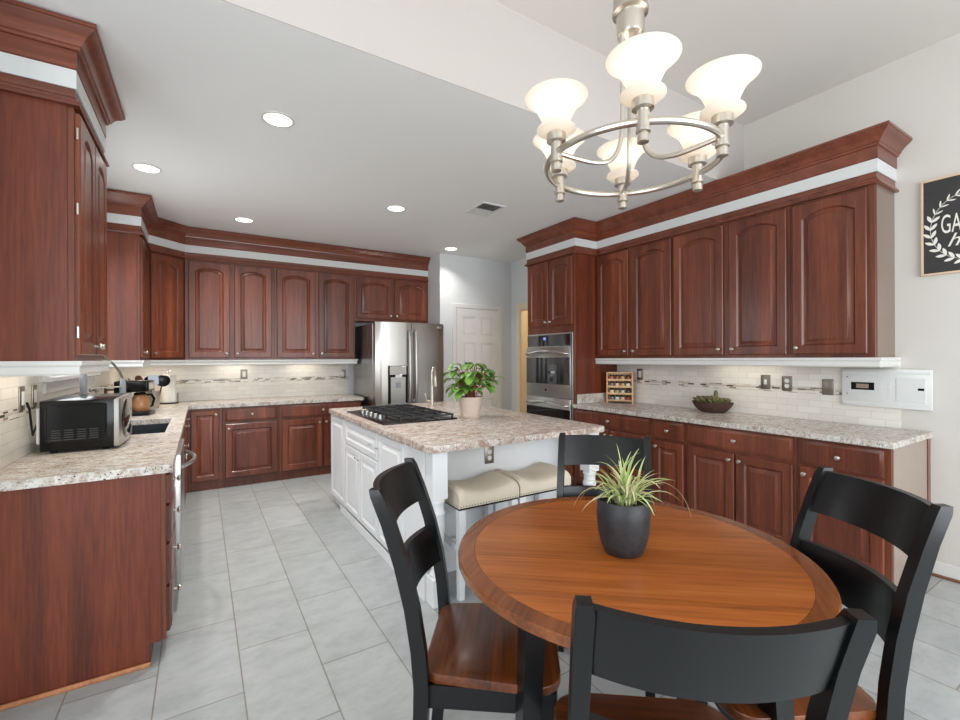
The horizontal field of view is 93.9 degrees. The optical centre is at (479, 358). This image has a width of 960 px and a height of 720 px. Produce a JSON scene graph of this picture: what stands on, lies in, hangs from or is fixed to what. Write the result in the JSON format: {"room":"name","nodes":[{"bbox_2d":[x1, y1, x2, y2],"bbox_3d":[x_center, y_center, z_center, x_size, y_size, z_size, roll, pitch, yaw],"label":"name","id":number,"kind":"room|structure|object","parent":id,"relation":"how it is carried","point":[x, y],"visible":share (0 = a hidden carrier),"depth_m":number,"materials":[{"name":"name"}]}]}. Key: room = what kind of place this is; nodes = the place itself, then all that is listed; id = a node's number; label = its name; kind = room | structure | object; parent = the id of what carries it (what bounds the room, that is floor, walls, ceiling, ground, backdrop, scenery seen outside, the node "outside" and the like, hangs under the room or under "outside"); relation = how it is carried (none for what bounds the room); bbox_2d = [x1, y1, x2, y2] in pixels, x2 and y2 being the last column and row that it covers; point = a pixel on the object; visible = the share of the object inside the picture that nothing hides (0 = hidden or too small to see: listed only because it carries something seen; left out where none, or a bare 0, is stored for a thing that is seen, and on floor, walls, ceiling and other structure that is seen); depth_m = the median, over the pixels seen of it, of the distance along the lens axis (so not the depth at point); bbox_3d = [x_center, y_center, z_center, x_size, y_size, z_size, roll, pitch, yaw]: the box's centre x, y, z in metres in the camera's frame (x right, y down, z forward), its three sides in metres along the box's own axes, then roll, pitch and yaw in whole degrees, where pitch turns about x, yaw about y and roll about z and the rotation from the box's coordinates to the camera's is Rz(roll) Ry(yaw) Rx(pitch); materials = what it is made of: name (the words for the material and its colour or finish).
{"room":"kitchen","nodes":[
{"label":"kitchen","id":0,"kind":"room"},
{"bbox_2d":[184,259,371,394],"bbox_3d":[-2.492,-0.015,5.822,3.640,2.842,0.100,0,0,-32],"label":"wall","id":1,"kind":"structure","parent":0,"point":[351,367],"depth_m":6.21,"materials":[{"name":"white paint"}]},
{"bbox_2d":[148,251,184,359],"bbox_3d":[-3.506,-0.536,4.771,0.606,1.108,0.612,0,0,-32],"label":"upper cabinet","id":2,"kind":"object","parent":1,"relation":"attached to","point":[167,272],"visible":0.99,"depth_m":4.70,"materials":[{"name":"brown wood"}]},
{"bbox_2d":[185,259,273,359],"bbox_3d":[-2.927,-0.538,5.268,0.895,1.108,0.380,0,0,-32],"label":"upper cabinet","id":3,"kind":"object","parent":1,"relation":"attached to","point":[229,307],"visible":1,"depth_m":5.12,"materials":[{"name":"brown wood"}]},
{"bbox_2d":[119,364,347,401],"bbox_3d":[-2.866,0.253,5.525,2.472,0.480,0.008,0,0,-32],"label":"backsplash","id":4,"kind":"structure","parent":1,"relation":"attached to","point":[203,382],"depth_m":5.53,"materials":[{"name":"beige tile"}]},
{"bbox_2d":[241,369,246,378],"bbox_3d":[-2.893,0.193,5.498,0.074,0.118,0.010,0,0,-32],"label":"outlet","id":5,"kind":"object","parent":1,"relation":"attached to","point":[243,371],"visible":1,"depth_m":5.50,"materials":[{"name":"white plastic"}]},
{"bbox_2d":[274,267,354,359],"bbox_3d":[-2.133,-0.541,5.762,0.972,1.108,0.380,0,0,-32],"label":"upper cabinet","id":6,"kind":"object","parent":1,"relation":"attached to","point":[314,311],"visible":0.98,"depth_m":5.60,"materials":[{"name":"brown wood"}]},
{"bbox_2d":[103,359,357,367],"bbox_3d":[-2.653,0.046,5.079,0.795,0.062,2.815,0,0,35],"label":"rail","id":7,"kind":"object","parent":6,"relation":"attached to","point":[119,363],"visible":0.9,"depth_m":5.08,"materials":[{"name":"white paint"}]},
{"bbox_2d":[340,370,345,377],"bbox_3d":[-1.873,0.213,6.133,0.074,0.118,0.010,0,0,-32],"label":"outlet","id":8,"kind":"object","parent":1,"relation":"attached to","point":[342,372],"visible":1,"depth_m":6.13,"materials":[{"name":"grey plastic"}]},
{"bbox_2d":[355,275,427,322],"bbox_3d":[-1.272,-0.799,6.298,1.055,0.600,0.380,0,0,-32],"label":"upper cabinet","id":9,"kind":"object","parent":1,"relation":"attached to","point":[377,299],"visible":0.98,"depth_m":6.14,"materials":[{"name":"brown wood"}]},
{"bbox_2d":[16,0,715,261],"bbox_3d":[-0.218,-1.495,4.809,6.440,0.100,4.230,0,0,-32],"label":"ceiling","id":10,"kind":"structure","parent":0,"point":[194,80],"depth_m":3.03,"materials":[{"name":"white paint"}]},
{"bbox_2d":[131,163,161,173],"bbox_3d":[-2.512,-1.433,3.384,0.188,0.006,0.188,0,0,-32],"label":"recessed light","id":11,"kind":"object","parent":10,"relation":"in","point":[143,167],"visible":1,"depth_m":3.38,"materials":[{"name":"white paint"}]},
{"bbox_2d":[234,217,253,222],"bbox_3d":[-2.444,-1.433,4.646,0.188,0.006,0.188,0,0,-32],"label":"recessed light","id":12,"kind":"object","parent":10,"relation":"in","point":[239,219],"visible":1,"depth_m":4.63,"materials":[{"name":"white paint"}]},
{"bbox_2d":[261,111,294,127],"bbox_3d":[-1.218,-1.438,2.704,0.188,0.006,0.188,0,0,-32],"label":"recessed light","id":13,"kind":"object","parent":10,"relation":"in","point":[273,118],"visible":1,"depth_m":2.70,"materials":[{"name":"white paint"}]},
{"bbox_2d":[386,205,405,211],"bbox_3d":[-0.807,-1.440,4.311,0.188,0.006,0.188,0,0,-32],"label":"recessed light","id":14,"kind":"object","parent":10,"relation":"in","point":[395,208],"visible":1,"depth_m":4.31,"materials":[{"name":"white paint"}]},
{"bbox_2d":[444,247,457,250],"bbox_3d":[-0.381,-1.442,5.900,0.188,0.006,0.188,0,0,-32],"label":"recessed light","id":15,"kind":"object","parent":10,"relation":"in","point":[445,248],"visible":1,"depth_m":5.88,"materials":[{"name":"white paint"}]},
{"bbox_2d":[465,202,504,216],"bbox_3d":[0.044,-1.442,4.341,0.250,0.009,0.340,0,0,-32],"label":"ceiling vent","id":16,"kind":"object","parent":10,"relation":"in","point":[485,209],"visible":1,"depth_m":4.33,"materials":[{"name":"white metal"}]},
{"bbox_2d":[428,254,436,323],"bbox_3d":[-0.743,-0.022,6.551,0.100,2.842,0.710,0,0,-32],"label":"wall","id":17,"kind":"structure","parent":0,"point":[432,267],"depth_m":6.33,"materials":[{"name":"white paint"}]},
{"bbox_2d":[437,253,511,409],"bbox_3d":[-0.062,-0.025,6.498,1.200,2.842,0.100,0,0,-32],"label":"wall","id":18,"kind":"structure","parent":0,"point":[460,279],"depth_m":6.42,"materials":[{"name":"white paint"}]},
{"bbox_2d":[452,303,501,408],"bbox_3d":[-0.010,0.312,6.422,0.835,2.168,0.082,0,0,-32],"label":"door","id":19,"kind":"structure","parent":18,"relation":"in","point":[476,333],"depth_m":6.46,"materials":[{"name":"white paint"}]},
{"bbox_2d":[0,473,959,719],"bbox_3d":[0.360,1.445,2.346,8.080,0.100,9.010,0,0,-32],"label":"floor","id":20,"kind":"structure","parent":0,"point":[283,610],"depth_m":2.24,"materials":[{"name":"grey tile"}]},
{"bbox_2d":[0,465,180,710],"bbox_3d":[-1.813,0.965,2.119,0.669,0.876,0.475,0,0,-32],"label":"base cabinet","id":21,"kind":"object","parent":20,"relation":"on","point":[88,587],"visible":1,"depth_m":1.92,"materials":[{"name":"brown wood"}]},
{"bbox_2d":[0,394,363,491],"bbox_3d":[-1.880,0.507,3.956,2.486,0.038,3.696,0,0,-32],"label":"countertop","id":22,"kind":"structure","parent":21,"relation":"on","point":[153,453],"depth_m":2.23,"materials":[{"name":"beige stone"}]},
{"bbox_2d":[26,393,131,452],"bbox_3d":[-2.224,0.354,2.546,0.390,0.272,0.524,0,0,-32],"label":"microwave","id":23,"kind":"object","parent":22,"relation":"on","point":[81,421],"visible":1,"depth_m":2.36,"materials":[{"name":"black plastic"}]},
{"bbox_2d":[80,356,125,393],"bbox_3d":[-2.449,0.237,2.919,0.056,0.507,0.282,0,0,18],"label":"kitchen faucet","id":24,"kind":"object","parent":22,"relation":"on","point":[84,388],"visible":0.59,"depth_m":2.92,"materials":[{"name":"grey metal"}]},
{"bbox_2d":[104,386,113,393],"bbox_3d":[-3.253,0.369,3.982,0.120,0.250,0.080,0,0,-32],"label":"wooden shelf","id":25,"kind":"object","parent":22,"relation":"on","point":[106,390],"visible":0.19,"depth_m":3.93,"materials":[{"name":"brown wood"}]},
{"bbox_2d":[114,380,155,415],"bbox_3d":[-3.005,0.343,3.920,0.250,0.300,0.236,0,0,-22],"label":"coffee maker","id":26,"kind":"object","parent":22,"relation":"on","point":[141,405],"visible":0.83,"depth_m":3.86,"materials":[{"name":"black plastic"}]},
{"bbox_2d":[131,423,168,434],"bbox_3d":[-2.467,0.623,3.227,0.395,0.186,0.870,0,0,-32],"label":"sink","id":27,"kind":"object","parent":22,"relation":"in","point":[148,428],"visible":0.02,"depth_m":3.61,"materials":[{"name":"grey"}]},
{"bbox_2d":[147,391,159,408],"bbox_3d":[-3.217,0.409,4.416,0.110,0.170,0.110,0,0,-32],"label":"utensil crock","id":28,"kind":"object","parent":22,"relation":"on","point":[156,394],"visible":0.73,"depth_m":4.39,"materials":[{"name":"beige ceramic"}]},
{"bbox_2d":[148,375,158,391],"bbox_3d":[-3.195,0.315,4.388,0.014,0.307,0.089,0,0,42],"label":"spatula","id":29,"kind":"object","parent":28,"relation":"in","point":[155,378],"visible":0.7,"depth_m":4.39,"materials":[{"name":"grey plastic"}]},
{"bbox_2d":[158,375,169,392],"bbox_3d":[-3.154,0.316,4.461,0.126,0.305,0.025,0,0,-44],"label":"skimmer","id":30,"kind":"object","parent":28,"relation":"in","point":[164,380],"visible":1,"depth_m":4.46,"materials":[{"name":"black plastic"}]},
{"bbox_2d":[160,370,178,403],"bbox_3d":[-3.412,0.310,4.919,0.184,0.369,0.184,0,0,-32],"label":"paper towel holder","id":31,"kind":"object","parent":22,"relation":"on","point":[168,393],"visible":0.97,"depth_m":4.88,"materials":[{"name":"white paper"}]},
{"bbox_2d":[181,429,187,458],"bbox_3d":[-2.506,0.968,3.232,0.669,0.876,0.936,0,0,-32],"label":"base cabinet","id":32,"kind":"object","parent":20,"relation":"on","point":[182,437],"visible":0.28,"depth_m":3.42,"materials":[{"name":"brown wood"}]},
{"bbox_2d":[174,439,196,589],"bbox_3d":[-2.071,0.968,2.595,0.734,0.872,0.600,0,0,-32],"label":"dishwasher","id":33,"kind":"object","parent":20,"relation":"on","point":[179,486],"visible":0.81,"depth_m":2.50,"materials":[{"name":"silver metal"}]},
{"bbox_2d":[184,417,190,501],"bbox_3d":[-3.033,0.970,4.079,0.669,0.876,1.055,0,0,-32],"label":"base cabinet","id":34,"kind":"object","parent":20,"relation":"on","point":[186,445],"visible":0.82,"depth_m":4.09,"materials":[{"name":"brown wood"}]},
{"bbox_2d":[187,408,222,492],"bbox_3d":[-3.077,0.970,5.006,0.335,0.876,0.660,0,0,-32],"label":"base cabinet","id":35,"kind":"object","parent":20,"relation":"on","point":[205,431],"visible":0.92,"depth_m":4.76,"materials":[{"name":"brown wood"}]},
{"bbox_2d":[222,405,278,487],"bbox_3d":[-2.694,0.969,5.244,0.563,0.876,0.660,0,0,-32],"label":"base cabinet","id":36,"kind":"object","parent":20,"relation":"on","point":[250,433],"visible":0.97,"depth_m":4.99,"materials":[{"name":"brown wood"}]},
{"bbox_2d":[279,400,360,479],"bbox_3d":[-2.048,0.966,5.646,0.955,0.876,0.660,0,0,-32],"label":"base cabinet","id":37,"kind":"object","parent":20,"relation":"on","point":[304,428],"visible":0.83,"depth_m":5.29,"materials":[{"name":"brown wood"}]},
{"bbox_2d":[355,322,443,406],"bbox_3d":[-1.059,0.468,5.942,0.925,1.825,0.949,0,0,-32],"label":"refrigerator","id":38,"kind":"object","parent":20,"relation":"on","point":[396,360],"visible":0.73,"depth_m":5.57,"materials":[{"name":"grey metal"}]},
{"bbox_2d":[369,458,560,719],"bbox_3d":[-0.044,0.886,1.473,0.584,1.020,0.436,0,0,5],"label":"dining chair","id":39,"kind":"object","parent":20,"relation":"on","point":[469,663],"visible":0.82,"depth_m":1.34,"materials":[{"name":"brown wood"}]},
{"bbox_2d":[331,414,598,608],"bbox_3d":[-0.315,0.959,3.751,1.344,0.876,2.223,0,0,-32],"label":"kitchen island","id":40,"kind":"object","parent":20,"relation":"on","point":[359,454],"visible":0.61,"depth_m":3.16,"materials":[{"name":"white paint"}]},
{"bbox_2d":[329,401,603,452],"bbox_3d":[-0.290,0.501,3.758,1.385,0.038,2.260,0,0,-32],"label":"island countertop","id":41,"kind":"structure","parent":40,"relation":"on","point":[495,426],"depth_m":3.10,"materials":[{"name":"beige stone"}]},
{"bbox_2d":[347,404,457,424],"bbox_3d":[-0.689,0.460,3.798,0.610,0.048,0.960,0,0,-32],"label":"gas cooktop","id":42,"kind":"object","parent":41,"relation":"in","point":[399,413],"visible":1,"depth_m":3.61,"materials":[{"name":"grey metal"}]},
{"bbox_2d":[425,367,436,405],"bbox_3d":[-0.476,0.284,4.618,0.096,0.398,0.212,0,0,23],"label":"island faucet","id":43,"kind":"object","parent":41,"relation":"on","point":[433,370],"visible":1,"depth_m":4.54,"materials":[{"name":"silver metal"}]},
{"bbox_2d":[442,362,503,418],"bbox_3d":[-0.060,0.256,3.675,0.498,0.451,0.468,0,0,40],"label":"potted plant","id":44,"kind":"object","parent":41,"relation":"on","point":[470,404],"visible":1,"depth_m":3.59,"materials":[{"name":"green plant"}]},
{"bbox_2d":[485,446,493,463],"bbox_3d":[0.065,0.666,3.095,0.074,0.118,0.009,0,0,-32],"label":"outlet","id":45,"kind":"object","parent":40,"relation":"attached to","point":[489,451],"visible":0.94,"depth_m":3.09,"materials":[{"name":"grey metal"}]},
{"bbox_2d":[444,470,518,600],"bbox_3d":[-0.025,1.073,2.824,0.432,0.647,0.338,0,0,-32],"label":"counter stool","id":46,"kind":"object","parent":20,"relation":"on","point":[489,488],"visible":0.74,"depth_m":2.69,"materials":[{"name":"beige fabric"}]},
{"bbox_2d":[445,470,518,508],"bbox_3d":[-0.025,0.808,2.825,0.428,0.117,0.336,0,0,-32],"label":"cushion","id":47,"kind":"object","parent":46,"relation":"on","point":[490,487],"depth_m":2.72,"materials":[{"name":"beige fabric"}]},
{"bbox_2d":[493,462,570,511],"bbox_3d":[0.346,1.071,3.067,0.432,0.647,0.338,0,0,-32],"label":"counter stool","id":48,"kind":"object","parent":20,"relation":"on","point":[540,478],"visible":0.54,"depth_m":2.97,"materials":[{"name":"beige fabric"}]},
{"bbox_2d":[494,462,570,495],"bbox_3d":[0.346,0.806,3.068,0.428,0.117,0.336,0,0,-32],"label":"cushion","id":49,"kind":"object","parent":48,"relation":"on","point":[539,478],"depth_m":2.96,"materials":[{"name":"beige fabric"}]},
{"bbox_2d":[528,253,616,484],"bbox_3d":[1.039,0.142,5.204,0.695,2.500,0.804,0,0,-32],"label":"tall cabinet","id":50,"kind":"object","parent":20,"relation":"on","point":[562,294],"visible":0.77,"depth_m":4.84,"materials":[{"name":"brown wood"}]},
{"bbox_2d":[526,332,573,420],"bbox_3d":[0.741,0.397,5.015,0.111,1.352,0.752,0,0,-32],"label":"double wall oven","id":51,"kind":"object","parent":50,"relation":"in","point":[549,358],"visible":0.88,"depth_m":4.96,"materials":[{"name":"silver metal"}]},
{"bbox_2d":[517,120,912,266],"bbox_3d":[1.644,-1.279,4.185,0.735,0.336,3.367,0,0,-32],"label":"crown molding","id":52,"kind":"structure","parent":50,"relation":"attached to","point":[867,156],"depth_m":3.51,"materials":[{"name":"brown wood"}]},
{"bbox_2d":[554,433,654,706],"bbox_3d":[0.533,0.884,1.960,0.436,1.020,0.584,0,0,17],"label":"dining chair","id":53,"kind":"object","parent":20,"relation":"on","point":[572,449],"visible":0.25,"depth_m":2.17,"materials":[{"name":"black paint"}]},
{"bbox_2d":[575,408,652,498],"bbox_3d":[1.502,0.952,4.451,0.710,0.876,0.955,0,0,-32],"label":"base cabinet","id":54,"kind":"object","parent":20,"relation":"on","point":[614,424],"visible":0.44,"depth_m":4.22,"materials":[{"name":"brown wood"}]},
{"bbox_2d":[458,497,841,719],"bbox_3d":[0.491,1.014,1.502,1.124,0.760,1.124,0,0,-32],"label":"dining table","id":55,"kind":"object","parent":20,"relation":"on","point":[527,562],"visible":0.74,"depth_m":1.30,"materials":[{"name":"brown wood"}]},
{"bbox_2d":[574,443,690,558],"bbox_3d":[0.477,0.460,1.491,0.349,0.349,0.308,0,0,-44],"label":"spider plant","id":56,"kind":"object","parent":55,"relation":"on","point":[623,514],"visible":1,"depth_m":1.42,"materials":[{"name":"green plant"}]},
{"bbox_2d":[653,418,686,506],"bbox_3d":[1.837,0.951,3.911,0.710,0.876,0.313,0,0,-32],"label":"base cabinet","id":57,"kind":"object","parent":20,"relation":"on","point":[669,437],"visible":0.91,"depth_m":3.72,"materials":[{"name":"brown wood"}]},
{"bbox_2d":[554,595,876,719],"bbox_3d":[0.385,0.884,0.914,0.436,1.020,0.584,0,0,6],"label":"dining chair","id":58,"kind":"object","parent":20,"relation":"on","point":[824,661],"visible":1,"depth_m":0.67,"materials":[{"name":"black paint"}]},
{"bbox_2d":[686,423,796,544],"bbox_3d":[2.130,0.950,3.441,0.710,0.876,0.790,0,0,-32],"label":"base cabinet","id":59,"kind":"object","parent":20,"relation":"on","point":[749,478],"visible":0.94,"depth_m":3.21,"materials":[{"name":"brown wood"}]},
{"bbox_2d":[677,466,953,719],"bbox_3d":[0.938,0.882,1.340,0.584,1.020,0.436,0,0,1],"label":"dining chair","id":60,"kind":"object","parent":20,"relation":"on","point":[917,526],"visible":0.56,"depth_m":1.22,"materials":[{"name":"black paint"}]},
{"bbox_2d":[797,437,930,585],"bbox_3d":[2.467,0.948,2.899,0.710,0.876,0.483,0,0,-32],"label":"base cabinet","id":61,"kind":"object","parent":20,"relation":"on","point":[907,468],"visible":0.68,"depth_m":2.70,"materials":[{"name":"brown wood"}]},
{"bbox_2d":[572,401,932,449],"bbox_3d":[1.927,0.492,3.771,0.690,0.038,2.560,0,0,-32],"label":"countertop","id":62,"kind":"structure","parent":61,"relation":"on","point":[864,435],"depth_m":3.22,"materials":[{"name":"beige stone"}]},
{"bbox_2d":[577,393,605,403],"bbox_3d":[1.285,0.426,4.867,0.621,0.100,0.019,0,0,-32],"label":"side splash","id":63,"kind":"object","parent":62,"relation":"on","point":[593,397],"visible":0.58,"depth_m":4.80,"materials":[{"name":"beige stone"}]},
{"bbox_2d":[606,372,633,403],"bbox_3d":[1.501,0.310,4.806,0.272,0.330,0.100,0,0,24],"label":"spice rack","id":64,"kind":"object","parent":62,"relation":"on","point":[608,393],"visible":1,"depth_m":4.80,"materials":[{"name":"brown wood"}]},
{"bbox_2d":[607,379,631,380],"bbox_3d":[1.500,0.227,4.804,0.248,0.018,0.098,0,0,24],"label":"shelf","id":65,"kind":"object","parent":64,"relation":"attached to","point":[607,379],"depth_m":4.76,"materials":[{"name":"brown wood"}]},
{"bbox_2d":[608,386,631,387],"bbox_3d":[1.501,0.300,4.804,0.248,0.018,0.098,0,0,24],"label":"shelf","id":66,"kind":"object","parent":64,"relation":"attached to","point":[608,386],"depth_m":4.76,"materials":[{"name":"brown wood"}]},
{"bbox_2d":[608,392,631,394],"bbox_3d":[1.501,0.373,4.804,0.248,0.018,0.098,0,0,24],"label":"shelf","id":67,"kind":"object","parent":64,"relation":"attached to","point":[609,393],"depth_m":4.78,"materials":[{"name":"brown wood"}]},
{"bbox_2d":[608,399,631,401],"bbox_3d":[1.501,0.446,4.804,0.248,0.018,0.098,0,0,24],"label":"shelf","id":68,"kind":"object","parent":64,"relation":"attached to","point":[625,400],"depth_m":4.77,"materials":[{"name":"brown wood"}]},
{"bbox_2d":[692,390,733,412],"bbox_3d":[2.049,0.374,3.959,0.226,0.198,0.364,0,0,-32],"label":"bowl","id":69,"kind":"object","parent":62,"relation":"on","point":[711,404],"visible":1,"depth_m":3.88,"materials":[{"name":"brown wood"}]},
{"bbox_2d":[526,311,527,394],"bbox_3d":[0.752,-0.028,7.840,1.400,2.842,0.100,0,0,-32],"label":"wall","id":70,"kind":"structure","parent":0,"point":[526,311],"depth_m":7.83,"materials":[{"name":"brown paint"}]},
{"bbox_2d":[494,0,959,125],"bbox_3d":[0.826,-2.047,0.154,6.580,0.100,4.780,0,0,-32],"label":"ceiling","id":71,"kind":"structure","parent":0,"point":[805,49],"depth_m":2.76,"materials":[{"name":"white paint"}]},
{"bbox_2d":[525,0,761,209],"bbox_3d":[0.502,-1.294,1.499,0.732,1.404,0.727,0,0,-32],"label":"chandelier","id":72,"kind":"object","parent":71,"relation":"hanging from","point":[640,61],"visible":1,"depth_m":1.34,"materials":[{"name":"white glass"}]},
{"bbox_2d":[511,33,959,566],"bbox_3d":[2.467,-0.309,3.661,0.100,3.390,8.810,0,0,-32],"label":"wall","id":73,"kind":"structure","parent":0,"point":[918,92],"depth_m":2.94,"materials":[{"name":"grey paint"}]},
{"bbox_2d":[516,302,527,412],"bbox_3d":[0.872,0.295,6.212,0.118,2.195,1.080,0,0,-32],"label":"door","id":74,"kind":"structure","parent":73,"relation":"in","point":[521,374],"depth_m":6.59,"materials":[{"name":"beige paint"}]},
{"bbox_2d":[596,236,672,357],"bbox_3d":[1.628,-0.556,4.551,0.380,1.108,0.930,0,0,-32],"label":"upper cabinet","id":75,"kind":"object","parent":73,"relation":"attached to","point":[634,285],"visible":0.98,"depth_m":4.40,"materials":[{"name":"brown wood"}]},
{"bbox_2d":[637,369,642,379],"bbox_3d":[1.703,0.167,4.774,0.010,0.118,0.074,0,0,-32],"label":"light switch","id":76,"kind":"object","parent":73,"relation":"attached to","point":[639,371],"visible":1,"depth_m":4.77,"materials":[{"name":"grey metal"}]},
{"bbox_2d":[673,206,790,357],"bbox_3d":[2.127,-0.558,3.749,0.380,1.108,0.955,0,0,-32],"label":"upper cabinet","id":77,"kind":"object","parent":73,"relation":"attached to","point":[732,279],"visible":0.98,"depth_m":3.60,"materials":[{"name":"brown wood"}]},
{"bbox_2d":[595,357,900,366],"bbox_3d":[2.031,0.027,3.927,0.358,0.062,2.405,0,0,-32],"label":"rail","id":78,"kind":"object","parent":77,"relation":"attached to","point":[871,361],"visible":1,"depth_m":3.39,"materials":[{"name":"white paint"}]},
{"bbox_2d":[617,361,900,428],"bbox_3d":[2.179,0.232,4.026,0.008,0.480,2.405,0,0,-32],"label":"backsplash","id":79,"kind":"structure","parent":73,"relation":"attached to","point":[668,385],"depth_m":3.74,"materials":[{"name":"beige tile"}]},
{"bbox_2d":[761,375,769,388],"bbox_3d":[2.360,0.195,3.711,0.018,0.118,0.074,0,0,-32],"label":"light switch","id":80,"kind":"object","parent":73,"relation":"attached to","point":[765,379],"visible":1,"depth_m":3.71,"materials":[{"name":"grey metal"}]},
{"bbox_2d":[782,376,791,390],"bbox_3d":[2.448,0.199,3.577,0.009,0.118,0.074,0,0,-32],"label":"outlet","id":81,"kind":"object","parent":73,"relation":"attached to","point":[786,380],"visible":1,"depth_m":3.57,"materials":[{"name":"grey metal"}]},
{"bbox_2d":[822,379,833,394],"bbox_3d":[2.595,0.214,3.345,0.006,0.118,0.074,0,0,-32],"label":"blank wall plate","id":82,"kind":"object","parent":73,"relation":"attached to","point":[827,384],"visible":1,"depth_m":3.34,"materials":[{"name":"grey metal"}]},
{"bbox_2d":[790,184,894,357],"bbox_3d":[2.509,-0.560,3.135,0.380,1.108,0.488,0,0,-32],"label":"upper cabinet","id":83,"kind":"object","parent":73,"relation":"attached to","point":[842,244],"visible":0.97,"depth_m":2.99,"materials":[{"name":"brown wood"}]},
{"bbox_2d":[842,369,932,410],"bbox_3d":[2.760,0.204,3.059,0.026,0.262,0.475,0,0,-32],"label":"intercom panel","id":84,"kind":"object","parent":73,"relation":"attached to","point":[912,389],"visible":1,"depth_m":3.03,"materials":[{"name":"white plastic"}]},
{"bbox_2d":[920,173,959,276],"bbox_3d":[2.971,-0.836,2.727,0.023,0.610,0.425,0,0,-32],"label":"wall sign","id":85,"kind":"object","parent":73,"relation":"attached to","point":[939,197],"visible":1,"depth_m":2.83,"materials":[{"name":"black wood"}]},
{"bbox_2d":[932,561,959,579],"bbox_3d":[3.824,1.333,1.383,0.014,0.095,3.515,0,0,-32],"label":"baseboard","id":86,"kind":"structure","parent":73,"relation":"attached to","point":[940,568],"depth_m":2.81,"materials":[{"name":"white paint"}]},
{"bbox_2d":[932,573,959,583],"bbox_3d":[3.811,1.372,1.375,0.016,0.018,3.515,0,0,-32],"label":"trim","id":87,"kind":"structure","parent":73,"relation":"attached to","point":[933,574],"depth_m":2.81,"materials":[{"name":"brown wood"}]},
{"bbox_3d":[-2.225,-0.016,2.043,0.100,2.842,1.220,0,0,-32],"label":"wall","id":88,"kind":"structure","parent":0,"visible":0},
{"bbox_2d":[0,376,42,468],"bbox_3d":[-2.204,0.250,2.114,0.008,0.480,0.920,0,0,-32],"label":"backsplash","id":89,"kind":"structure","parent":88,"relation":"attached to","point":[17,441],"depth_m":2.15,"materials":[{"name":"beige tile"}]},
{"bbox_2d":[18,386,24,410],"bbox_3d":[-2.253,0.197,2.208,0.010,0.118,0.074,0,0,-32],"label":"light switch","id":90,"kind":"object","parent":88,"relation":"attached to","point":[21,390],"visible":1,"depth_m":2.19,"materials":[{"name":"grey metal"}]},
{"bbox_2d":[32,385,36,407],"bbox_3d":[-2.357,0.199,2.375,0.010,0.118,0.074,0,0,-32],"label":"outlet","id":91,"kind":"object","parent":88,"relation":"attached to","point":[34,387],"visible":1,"depth_m":2.36,"materials":[{"name":"grey metal"}]},
{"bbox_2d":[0,91,110,376],"bbox_3d":[-2.052,-0.511,2.185,0.342,1.170,0.748,0,0,-32],"label":"upper cabinet","id":92,"kind":"object","parent":88,"relation":"attached to","point":[53,174],"depth_m":1.91,"materials":[{"name":"brown wood"}]},
{"bbox_2d":[0,0,124,166],"bbox_3d":[-2.038,-1.264,2.195,0.382,0.336,0.872,0,0,-32],"label":"crown molding","id":93,"kind":"structure","parent":92,"relation":"attached to","point":[47,55],"depth_m":1.91,"materials":[{"name":"brown wood"}]},
{"bbox_3d":[-0.504,-1.818,2.199,6.480,0.548,0.100,0,0,-32],"label":"wall header","id":94,"kind":"structure","parent":0,"visible":0},
{"bbox_2d":[222,0,743,179],"bbox_3d":[-0.476,-1.718,2.155,6.480,0.548,0.004,0,0,-32],"label":"wall","id":95,"kind":"structure","parent":94,"relation":"attached to","point":[488,48],"depth_m":2.46,"materials":[{"name":"grey paint"}]},
{"bbox_3d":[-2.872,0.757,3.087,0.100,1.300,1.240,0,0,-32],"label":"wall","id":96,"kind":"structure","parent":0,"visible":0},
{"bbox_2d":[43,372,100,393],"bbox_3d":[-2.842,-0.390,3.108,0.120,1.185,1.440,0,0,-32],"label":"window","id":97,"kind":"structure","parent":96,"relation":"in","point":[51,384],"depth_m":2.80,"materials":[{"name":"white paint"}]},
{"bbox_3d":[-3.585,-0.011,4.229,0.100,2.842,1.450,0,0,-32],"label":"wall","id":98,"kind":"structure","parent":0,"visible":0},
{"bbox_2d":[43,368,118,400],"bbox_3d":[-3.184,0.254,3.689,0.008,0.480,2.790,0,0,-32],"label":"backsplash","id":99,"kind":"structure","parent":98,"relation":"attached to","point":[108,378],"depth_m":3.84,"materials":[{"name":"beige tile"}]},
{"bbox_2d":[103,231,149,359],"bbox_3d":[-3.279,-0.537,4.168,0.355,1.108,0.651,0,0,-32],"label":"upper cabinet","id":100,"kind":"object","parent":98,"relation":"attached to","point":[128,269],"visible":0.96,"depth_m":3.91,"materials":[{"name":"brown wood"}]},
{"bbox_2d":[107,189,429,281],"bbox_3d":[-1.987,-1.264,5.098,3.536,0.336,1.048,0,0,-32],"label":"crown molding","id":101,"kind":"structure","parent":100,"relation":"attached to","point":[127,212],"depth_m":5.20,"materials":[{"name":"brown wood"}]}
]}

